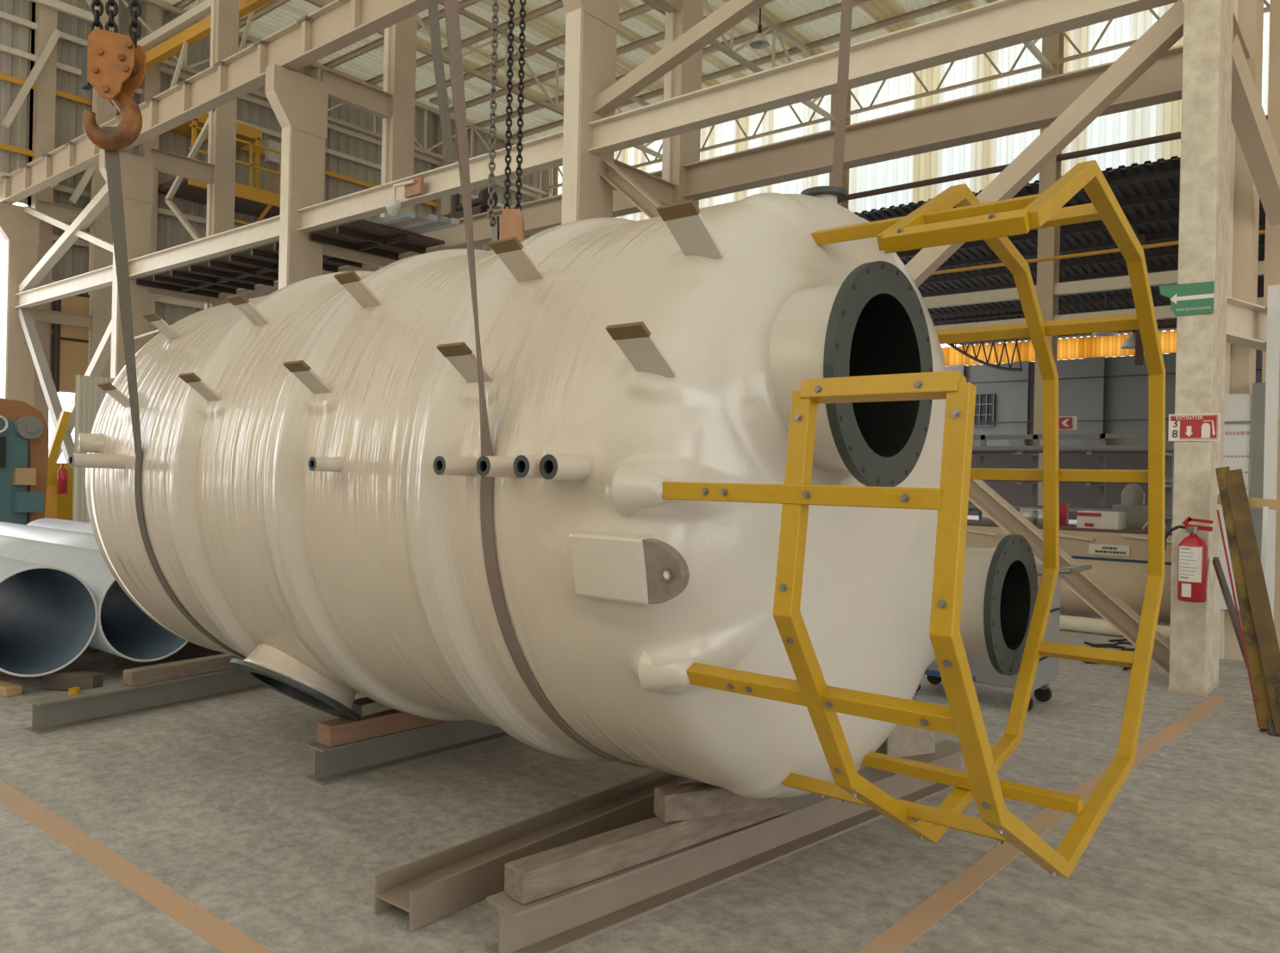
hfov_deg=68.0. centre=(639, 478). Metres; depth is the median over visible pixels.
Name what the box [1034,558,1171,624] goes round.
storage tank
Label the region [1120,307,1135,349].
lamp
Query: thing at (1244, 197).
column
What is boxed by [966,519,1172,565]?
workbench
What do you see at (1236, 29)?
tie beam
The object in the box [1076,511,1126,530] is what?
carton
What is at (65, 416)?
boom
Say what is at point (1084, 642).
cable
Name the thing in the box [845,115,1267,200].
wall rail
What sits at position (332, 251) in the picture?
tie beam
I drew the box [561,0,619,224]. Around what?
column
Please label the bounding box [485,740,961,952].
steel beam
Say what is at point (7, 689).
block
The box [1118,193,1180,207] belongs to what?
purlin
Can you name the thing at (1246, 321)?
beam
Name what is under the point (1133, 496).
drum
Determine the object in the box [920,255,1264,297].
purlin
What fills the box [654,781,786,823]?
block
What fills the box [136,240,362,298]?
deck
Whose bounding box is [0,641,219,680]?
bearer
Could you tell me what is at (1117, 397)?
wall
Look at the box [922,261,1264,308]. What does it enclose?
beam
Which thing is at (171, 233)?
wall
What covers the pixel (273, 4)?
roof purlin
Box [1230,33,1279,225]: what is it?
brace
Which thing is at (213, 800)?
floor
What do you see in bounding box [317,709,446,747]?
block
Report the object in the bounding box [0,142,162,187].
wall girt
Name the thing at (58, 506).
stand
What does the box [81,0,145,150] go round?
hook block
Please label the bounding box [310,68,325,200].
wall post
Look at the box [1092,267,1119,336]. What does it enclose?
lamp
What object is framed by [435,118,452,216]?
wall post
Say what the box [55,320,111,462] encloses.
diagonal brace
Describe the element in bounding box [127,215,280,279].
beam
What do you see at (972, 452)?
pipe
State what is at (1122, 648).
cable
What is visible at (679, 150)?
column
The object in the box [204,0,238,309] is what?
column
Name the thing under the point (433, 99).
lamp
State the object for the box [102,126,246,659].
strap
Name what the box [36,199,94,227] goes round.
tie beam
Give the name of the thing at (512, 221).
chain
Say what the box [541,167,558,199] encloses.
wall column
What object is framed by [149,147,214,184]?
tie beam
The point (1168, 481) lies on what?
pipe
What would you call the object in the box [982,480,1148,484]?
pipe
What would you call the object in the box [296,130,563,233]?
beam
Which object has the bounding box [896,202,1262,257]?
purlin
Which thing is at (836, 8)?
purlin
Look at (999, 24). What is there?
beam
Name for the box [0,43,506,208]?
wall girt
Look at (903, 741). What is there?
block
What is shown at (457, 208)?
valve assembly
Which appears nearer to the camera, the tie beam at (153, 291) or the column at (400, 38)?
the column at (400, 38)
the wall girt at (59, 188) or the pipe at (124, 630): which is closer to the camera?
the pipe at (124, 630)
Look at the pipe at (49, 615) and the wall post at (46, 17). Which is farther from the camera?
the wall post at (46, 17)
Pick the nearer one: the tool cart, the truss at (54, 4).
the tool cart
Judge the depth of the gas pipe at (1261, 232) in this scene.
24.85 m
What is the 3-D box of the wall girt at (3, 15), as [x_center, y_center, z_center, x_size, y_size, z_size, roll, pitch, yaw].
[-12.871,-11.286,26.590,0.100,0.140,28.500,1,0,39]
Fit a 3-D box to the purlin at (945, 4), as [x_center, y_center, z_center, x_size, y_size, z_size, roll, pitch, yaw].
[10.415,-12.474,23.174,40.700,0.200,0.080,1,0,39]
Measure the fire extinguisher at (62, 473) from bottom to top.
0.580 m
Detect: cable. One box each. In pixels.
[1083,641,1132,645]
[1089,645,1135,650]
[1108,638,1127,642]
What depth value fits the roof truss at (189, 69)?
30.51 m
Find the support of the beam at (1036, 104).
attached to the column at (679, 150)
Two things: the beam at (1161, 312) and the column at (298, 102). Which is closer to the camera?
the column at (298, 102)
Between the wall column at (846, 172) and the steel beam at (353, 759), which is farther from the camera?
the wall column at (846, 172)
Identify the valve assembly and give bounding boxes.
[437,187,498,218]
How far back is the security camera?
13.12 m
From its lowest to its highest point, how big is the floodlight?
0.600 m
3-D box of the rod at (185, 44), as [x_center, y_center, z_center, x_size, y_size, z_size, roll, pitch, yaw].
[-11.073,-10.146,22.898,0.080,3.619,0.978,1,0,39]
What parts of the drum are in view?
motor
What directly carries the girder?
on the column at (19, 229)
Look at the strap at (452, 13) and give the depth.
3.04 m
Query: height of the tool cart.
0.976 m
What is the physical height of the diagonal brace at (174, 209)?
1.670 m
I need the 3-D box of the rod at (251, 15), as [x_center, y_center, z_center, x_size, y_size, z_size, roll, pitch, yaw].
[-10.249,-10.128,23.904,0.080,3.619,0.978,1,0,39]
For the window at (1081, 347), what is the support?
in the wall at (1117, 397)
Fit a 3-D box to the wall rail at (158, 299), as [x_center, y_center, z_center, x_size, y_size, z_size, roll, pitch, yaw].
[-9.652,-4.864,30.689,0.100,0.140,17.900,1,0,39]
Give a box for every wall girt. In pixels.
[0,11,541,199]
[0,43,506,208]
[0,72,533,235]
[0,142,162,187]
[0,171,240,228]
[52,234,88,247]
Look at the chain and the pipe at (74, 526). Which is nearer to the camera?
the chain
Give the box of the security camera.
[386,176,424,216]
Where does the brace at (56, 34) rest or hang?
attached to the wall post at (46, 17)
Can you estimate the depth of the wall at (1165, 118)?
27.33 m
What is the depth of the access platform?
26.54 m
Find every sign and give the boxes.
[1058,416,1077,430]
[1159,280,1214,316]
[1167,412,1220,441]
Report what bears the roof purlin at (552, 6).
attached to the ceiling at (552, 25)
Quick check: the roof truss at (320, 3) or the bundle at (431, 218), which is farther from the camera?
the roof truss at (320, 3)
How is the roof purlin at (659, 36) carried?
on the roof truss at (777, 29)
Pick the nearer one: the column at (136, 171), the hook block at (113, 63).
the hook block at (113, 63)
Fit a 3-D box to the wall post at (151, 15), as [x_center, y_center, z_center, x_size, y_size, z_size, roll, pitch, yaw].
[-13.491,-5.848,25.901,0.300,14.100,0.400,1,0,39]
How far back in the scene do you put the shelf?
18.46 m
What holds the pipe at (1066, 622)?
on the floor
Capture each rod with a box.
[169,0,201,87]
[238,12,254,51]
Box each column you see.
[0,201,39,407]
[87,0,118,378]
[99,149,154,378]
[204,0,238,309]
[264,63,328,289]
[379,13,417,268]
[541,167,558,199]
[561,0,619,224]
[661,0,703,208]
[829,90,850,209]
[1033,32,1064,505]
[1167,0,1233,696]
[1218,0,1263,661]
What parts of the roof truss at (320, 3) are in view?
web post, web post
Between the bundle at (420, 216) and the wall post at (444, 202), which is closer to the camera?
the bundle at (420, 216)
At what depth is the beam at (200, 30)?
22.87 m
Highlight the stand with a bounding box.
[44,462,73,520]
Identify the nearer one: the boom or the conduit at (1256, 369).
the boom
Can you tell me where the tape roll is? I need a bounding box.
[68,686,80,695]
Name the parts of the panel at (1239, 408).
panel, rail, frame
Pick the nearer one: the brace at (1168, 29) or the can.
the brace at (1168, 29)
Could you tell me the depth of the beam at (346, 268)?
19.22 m
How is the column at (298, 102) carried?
on the floor
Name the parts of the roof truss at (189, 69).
web post, web post, web post, web post, web post, web post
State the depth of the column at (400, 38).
16.52 m
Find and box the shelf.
[967,504,1173,517]
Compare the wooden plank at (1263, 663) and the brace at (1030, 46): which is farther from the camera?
the brace at (1030, 46)
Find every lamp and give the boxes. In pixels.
[429,91,452,105]
[749,7,769,49]
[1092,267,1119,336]
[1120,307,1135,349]
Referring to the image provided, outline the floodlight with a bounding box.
[262,139,280,165]
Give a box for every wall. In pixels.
[0,0,541,393]
[557,0,1270,221]
[946,349,1262,454]
[967,453,1173,523]
[1261,0,1279,649]
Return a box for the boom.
[46,410,71,488]
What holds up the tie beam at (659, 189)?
attached to the column at (591, 26)
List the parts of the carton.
panel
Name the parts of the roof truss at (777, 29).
web post, web post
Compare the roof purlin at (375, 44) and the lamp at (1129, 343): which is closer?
the roof purlin at (375, 44)
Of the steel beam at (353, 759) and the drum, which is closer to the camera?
the steel beam at (353, 759)
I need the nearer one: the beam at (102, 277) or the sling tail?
the sling tail
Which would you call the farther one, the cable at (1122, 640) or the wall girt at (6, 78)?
the wall girt at (6, 78)
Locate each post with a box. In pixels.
[31,3,57,426]
[138,2,162,341]
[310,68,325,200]
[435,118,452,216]
[1134,233,1146,365]
[1262,284,1279,621]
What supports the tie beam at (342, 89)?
attached to the column at (298, 102)
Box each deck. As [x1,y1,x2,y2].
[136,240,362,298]
[309,218,444,260]
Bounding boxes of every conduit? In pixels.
[970,368,1261,383]
[974,418,1168,424]
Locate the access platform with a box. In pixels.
[157,112,280,224]
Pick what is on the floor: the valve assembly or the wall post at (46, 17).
the wall post at (46, 17)
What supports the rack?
on the floor
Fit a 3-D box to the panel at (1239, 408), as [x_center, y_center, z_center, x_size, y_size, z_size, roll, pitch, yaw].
[5.301,0.242,8.388,0.430,2.150,0.100,1,0,39]
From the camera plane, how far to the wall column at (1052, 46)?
25.20 m
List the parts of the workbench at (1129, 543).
rod, rod, rod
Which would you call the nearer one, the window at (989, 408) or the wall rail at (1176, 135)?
the wall rail at (1176, 135)
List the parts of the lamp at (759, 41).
lamp shade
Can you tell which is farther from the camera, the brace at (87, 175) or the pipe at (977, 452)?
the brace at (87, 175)
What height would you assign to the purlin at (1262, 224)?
0.140 m
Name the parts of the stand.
door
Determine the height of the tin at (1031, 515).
0.196 m
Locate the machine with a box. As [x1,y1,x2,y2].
[0,398,49,524]
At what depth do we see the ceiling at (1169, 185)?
31.35 m
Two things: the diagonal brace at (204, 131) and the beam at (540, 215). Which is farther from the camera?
the diagonal brace at (204, 131)
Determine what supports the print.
attached to the workbench at (1129, 543)
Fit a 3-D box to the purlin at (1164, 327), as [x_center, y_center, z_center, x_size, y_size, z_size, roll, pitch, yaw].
[26.733,-6.131,34.966,31.200,0.140,0.080,1,0,39]
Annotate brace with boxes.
[0,29,62,128]
[18,182,109,293]
[18,307,74,462]
[24,206,112,252]
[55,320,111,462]
[68,165,94,204]
[165,108,215,200]
[165,199,201,240]
[593,0,771,117]
[599,158,1169,675]
[905,0,1184,287]
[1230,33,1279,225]
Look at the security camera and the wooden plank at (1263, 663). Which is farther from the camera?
the security camera
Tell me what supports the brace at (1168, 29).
attached to the column at (1208, 24)
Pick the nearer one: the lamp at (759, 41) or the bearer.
the bearer
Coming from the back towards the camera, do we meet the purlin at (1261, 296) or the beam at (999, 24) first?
the purlin at (1261, 296)
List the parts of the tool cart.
handle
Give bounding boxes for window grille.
[974,393,994,425]
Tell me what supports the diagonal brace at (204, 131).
attached to the column at (224, 25)
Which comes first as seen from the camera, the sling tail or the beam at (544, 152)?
the sling tail
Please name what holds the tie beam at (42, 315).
attached to the column at (19, 229)
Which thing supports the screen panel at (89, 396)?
on the floor
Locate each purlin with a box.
[166,0,196,17]
[238,0,290,29]
[322,0,481,68]
[364,0,563,85]
[415,3,654,99]
[433,0,775,118]
[468,0,874,131]
[499,0,975,143]
[869,169,1180,222]
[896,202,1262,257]
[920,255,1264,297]
[921,238,1265,284]
[930,283,1263,318]
[933,295,1263,325]
[938,221,1265,268]
[951,324,1176,344]
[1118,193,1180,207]
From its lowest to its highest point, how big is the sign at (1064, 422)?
0.360 m
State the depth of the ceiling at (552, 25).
27.72 m
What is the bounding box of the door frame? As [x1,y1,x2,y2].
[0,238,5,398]
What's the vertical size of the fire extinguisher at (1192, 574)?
0.609 m
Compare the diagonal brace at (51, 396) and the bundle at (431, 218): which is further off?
the diagonal brace at (51, 396)
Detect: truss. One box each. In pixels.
[28,0,93,22]
[120,0,553,196]
[303,0,661,159]
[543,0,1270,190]
[641,0,835,124]
[933,312,1023,371]
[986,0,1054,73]
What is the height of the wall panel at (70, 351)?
2.720 m
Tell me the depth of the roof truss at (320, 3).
27.11 m
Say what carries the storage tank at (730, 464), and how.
on the block at (340, 731)
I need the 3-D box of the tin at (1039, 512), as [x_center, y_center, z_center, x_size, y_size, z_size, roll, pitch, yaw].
[5.147,0.495,12.065,0.185,0.196,0.185,1,0,39]
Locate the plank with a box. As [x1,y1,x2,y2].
[1211,556,1275,736]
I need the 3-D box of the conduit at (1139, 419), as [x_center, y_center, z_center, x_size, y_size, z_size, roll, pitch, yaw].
[18.280,-2.549,42.734,42.000,0.052,0.060,1,0,39]
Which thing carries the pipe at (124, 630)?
on the bearer
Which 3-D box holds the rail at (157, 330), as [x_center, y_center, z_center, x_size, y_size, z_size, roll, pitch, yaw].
[-9.088,-2.851,18.101,3.103,0.252,0.060,1,0,39]
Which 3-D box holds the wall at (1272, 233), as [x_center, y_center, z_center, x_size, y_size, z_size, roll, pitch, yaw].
[8.565,-3.062,6.516,7.120,9.500,0.150,1,0,39]
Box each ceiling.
[158,0,998,143]
[854,156,1265,345]
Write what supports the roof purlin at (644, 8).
attached to the ceiling at (552, 25)
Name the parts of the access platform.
rail post, post, guard rail, guard rail, rail, rail post, post, rail post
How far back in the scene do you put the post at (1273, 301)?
7.79 m
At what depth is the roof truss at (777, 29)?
25.84 m
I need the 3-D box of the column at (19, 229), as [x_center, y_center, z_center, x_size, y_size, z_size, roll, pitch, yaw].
[-15.314,-2.737,23.137,0.270,7.800,0.940,1,0,39]
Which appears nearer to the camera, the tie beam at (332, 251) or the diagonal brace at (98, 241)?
the tie beam at (332, 251)
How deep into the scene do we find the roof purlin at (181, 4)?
25.97 m
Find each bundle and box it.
[368,210,415,225]
[386,212,426,227]
[394,213,437,230]
[404,216,448,231]
[411,218,459,234]
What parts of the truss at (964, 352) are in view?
web rod, web rod, web rod, web rod, web rod, web rod, web rod, web rod, web rod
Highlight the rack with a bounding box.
[967,432,1173,562]
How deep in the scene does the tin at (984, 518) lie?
12.44 m
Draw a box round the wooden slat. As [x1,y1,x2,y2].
[1217,494,1279,711]
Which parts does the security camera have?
bracket arm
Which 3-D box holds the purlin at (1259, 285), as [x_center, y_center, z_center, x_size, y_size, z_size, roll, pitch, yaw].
[23.605,-6.621,31.138,31.200,0.140,0.080,1,0,39]
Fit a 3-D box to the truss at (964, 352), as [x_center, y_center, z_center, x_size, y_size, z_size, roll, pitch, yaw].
[14.253,-5.634,40.142,3.829,2.412,0.140,1,0,39]
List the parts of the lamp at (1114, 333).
lamp shade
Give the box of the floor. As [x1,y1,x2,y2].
[0,515,1279,952]
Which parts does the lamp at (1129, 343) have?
lamp shade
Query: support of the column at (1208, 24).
on the floor
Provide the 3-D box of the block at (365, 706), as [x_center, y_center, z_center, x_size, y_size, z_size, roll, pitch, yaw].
[-1.144,1.150,5.119,0.130,0.099,0.902,1,0,41]
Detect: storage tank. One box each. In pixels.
[68,160,1165,879]
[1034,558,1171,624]
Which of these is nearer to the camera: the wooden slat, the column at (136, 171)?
the wooden slat
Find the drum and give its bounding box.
[1111,483,1148,528]
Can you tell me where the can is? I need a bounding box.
[1059,503,1068,525]
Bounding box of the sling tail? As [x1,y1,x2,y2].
[427,0,455,164]
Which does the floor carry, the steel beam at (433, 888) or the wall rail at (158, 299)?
the steel beam at (433, 888)
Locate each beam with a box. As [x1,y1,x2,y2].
[13,265,112,308]
[24,668,268,734]
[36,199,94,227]
[36,308,92,328]
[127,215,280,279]
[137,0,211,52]
[144,0,273,69]
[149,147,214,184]
[149,287,211,303]
[218,263,377,298]
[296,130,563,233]
[305,720,511,786]
[320,68,392,118]
[323,243,386,267]
[374,770,699,931]
[398,169,661,260]
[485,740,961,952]
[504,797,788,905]
[586,0,1183,156]
[613,158,676,205]
[649,0,680,12]
[681,44,1182,200]
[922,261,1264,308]
[934,297,1263,330]
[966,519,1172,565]
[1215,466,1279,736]
[1225,296,1267,351]
[1232,12,1250,58]
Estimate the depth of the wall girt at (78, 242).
24.61 m
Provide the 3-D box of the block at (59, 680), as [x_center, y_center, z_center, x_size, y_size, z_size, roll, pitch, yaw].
[-3.801,1.357,6.348,0.377,0.110,0.100,1,0,7]
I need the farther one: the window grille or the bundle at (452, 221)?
the window grille
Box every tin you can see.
[981,512,994,523]
[1019,508,1036,524]
[1036,509,1042,524]
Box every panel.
[52,293,89,392]
[72,374,115,523]
[1220,382,1265,611]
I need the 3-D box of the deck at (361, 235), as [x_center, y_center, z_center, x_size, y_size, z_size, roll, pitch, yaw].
[-4.241,-3.849,15.357,1.300,0.150,1.670,1,0,39]
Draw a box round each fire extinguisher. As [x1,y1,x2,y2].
[56,463,68,493]
[1164,516,1213,602]
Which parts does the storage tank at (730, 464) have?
spout, clip plate, clip plate, clip plate, clip plate, clip plate, spout, clip plate, spout, clip plate, spout, clip plate, spout, spout, clip plate, lug plate, clip plate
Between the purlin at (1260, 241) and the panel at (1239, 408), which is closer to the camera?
the panel at (1239, 408)
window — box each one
[942,330,1176,366]
[974,393,992,424]
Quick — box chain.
[487,0,526,249]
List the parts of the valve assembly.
post, arm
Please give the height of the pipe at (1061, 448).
0.114 m
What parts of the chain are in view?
chain, chain, plate, chain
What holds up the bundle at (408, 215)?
on the deck at (361, 235)
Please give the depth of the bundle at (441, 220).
14.63 m
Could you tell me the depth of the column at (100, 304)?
24.51 m
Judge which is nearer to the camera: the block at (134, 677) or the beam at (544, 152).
the block at (134, 677)
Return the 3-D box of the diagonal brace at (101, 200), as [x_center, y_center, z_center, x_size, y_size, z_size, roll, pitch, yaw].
[-12.718,-5.481,21.253,6.060,2.091,0.200,1,0,39]
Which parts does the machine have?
control panel, label plate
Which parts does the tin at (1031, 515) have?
lid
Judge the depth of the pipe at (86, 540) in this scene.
9.48 m
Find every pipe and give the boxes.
[0,521,99,550]
[0,535,188,661]
[0,555,98,677]
[26,518,93,534]
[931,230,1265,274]
[972,445,1173,451]
[972,451,1173,452]
[977,452,1168,453]
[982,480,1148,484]
[1006,478,1173,484]
[1059,614,1170,641]
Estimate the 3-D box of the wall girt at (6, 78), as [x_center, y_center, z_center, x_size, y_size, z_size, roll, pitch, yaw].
[-12.904,-9.786,26.590,0.100,0.140,28.500,1,0,39]
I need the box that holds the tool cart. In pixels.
[915,564,1092,711]
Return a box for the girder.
[0,0,443,204]
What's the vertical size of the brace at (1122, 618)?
5.211 m
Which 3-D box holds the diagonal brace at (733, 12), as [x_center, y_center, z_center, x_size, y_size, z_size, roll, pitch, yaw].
[1.897,-5.250,9.272,6.249,2.023,0.170,1,0,39]
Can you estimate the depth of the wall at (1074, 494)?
44.64 m
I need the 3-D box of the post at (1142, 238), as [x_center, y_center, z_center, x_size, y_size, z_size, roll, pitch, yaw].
[15.330,-5.464,29.041,0.200,4.000,0.200,1,0,39]
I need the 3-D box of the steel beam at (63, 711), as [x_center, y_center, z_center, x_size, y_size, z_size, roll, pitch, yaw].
[-2.621,1.358,6.565,0.150,0.170,2.953,1,0,32]
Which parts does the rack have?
arm, arm, arm, arm, rail, arm, arm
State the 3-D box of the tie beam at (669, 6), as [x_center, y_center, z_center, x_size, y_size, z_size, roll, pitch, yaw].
[0.064,-6.360,12.022,0.160,0.400,1.300,1,0,39]
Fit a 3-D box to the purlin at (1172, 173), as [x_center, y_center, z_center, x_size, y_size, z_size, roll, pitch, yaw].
[16.307,-7.764,22.205,31.200,0.140,0.080,1,0,39]
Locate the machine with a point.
(24, 430)
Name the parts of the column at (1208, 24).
plate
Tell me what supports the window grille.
attached to the window at (989, 408)
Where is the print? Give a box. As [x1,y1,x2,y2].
[1095,546,1125,554]
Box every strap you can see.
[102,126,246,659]
[443,0,852,767]
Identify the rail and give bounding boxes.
[51,280,204,309]
[133,324,170,340]
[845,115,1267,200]
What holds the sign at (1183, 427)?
attached to the column at (1208, 24)
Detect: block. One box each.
[0,680,22,697]
[41,670,103,691]
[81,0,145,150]
[122,654,243,686]
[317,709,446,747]
[352,697,393,717]
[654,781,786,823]
[874,724,935,757]
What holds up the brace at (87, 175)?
attached to the column at (100, 304)

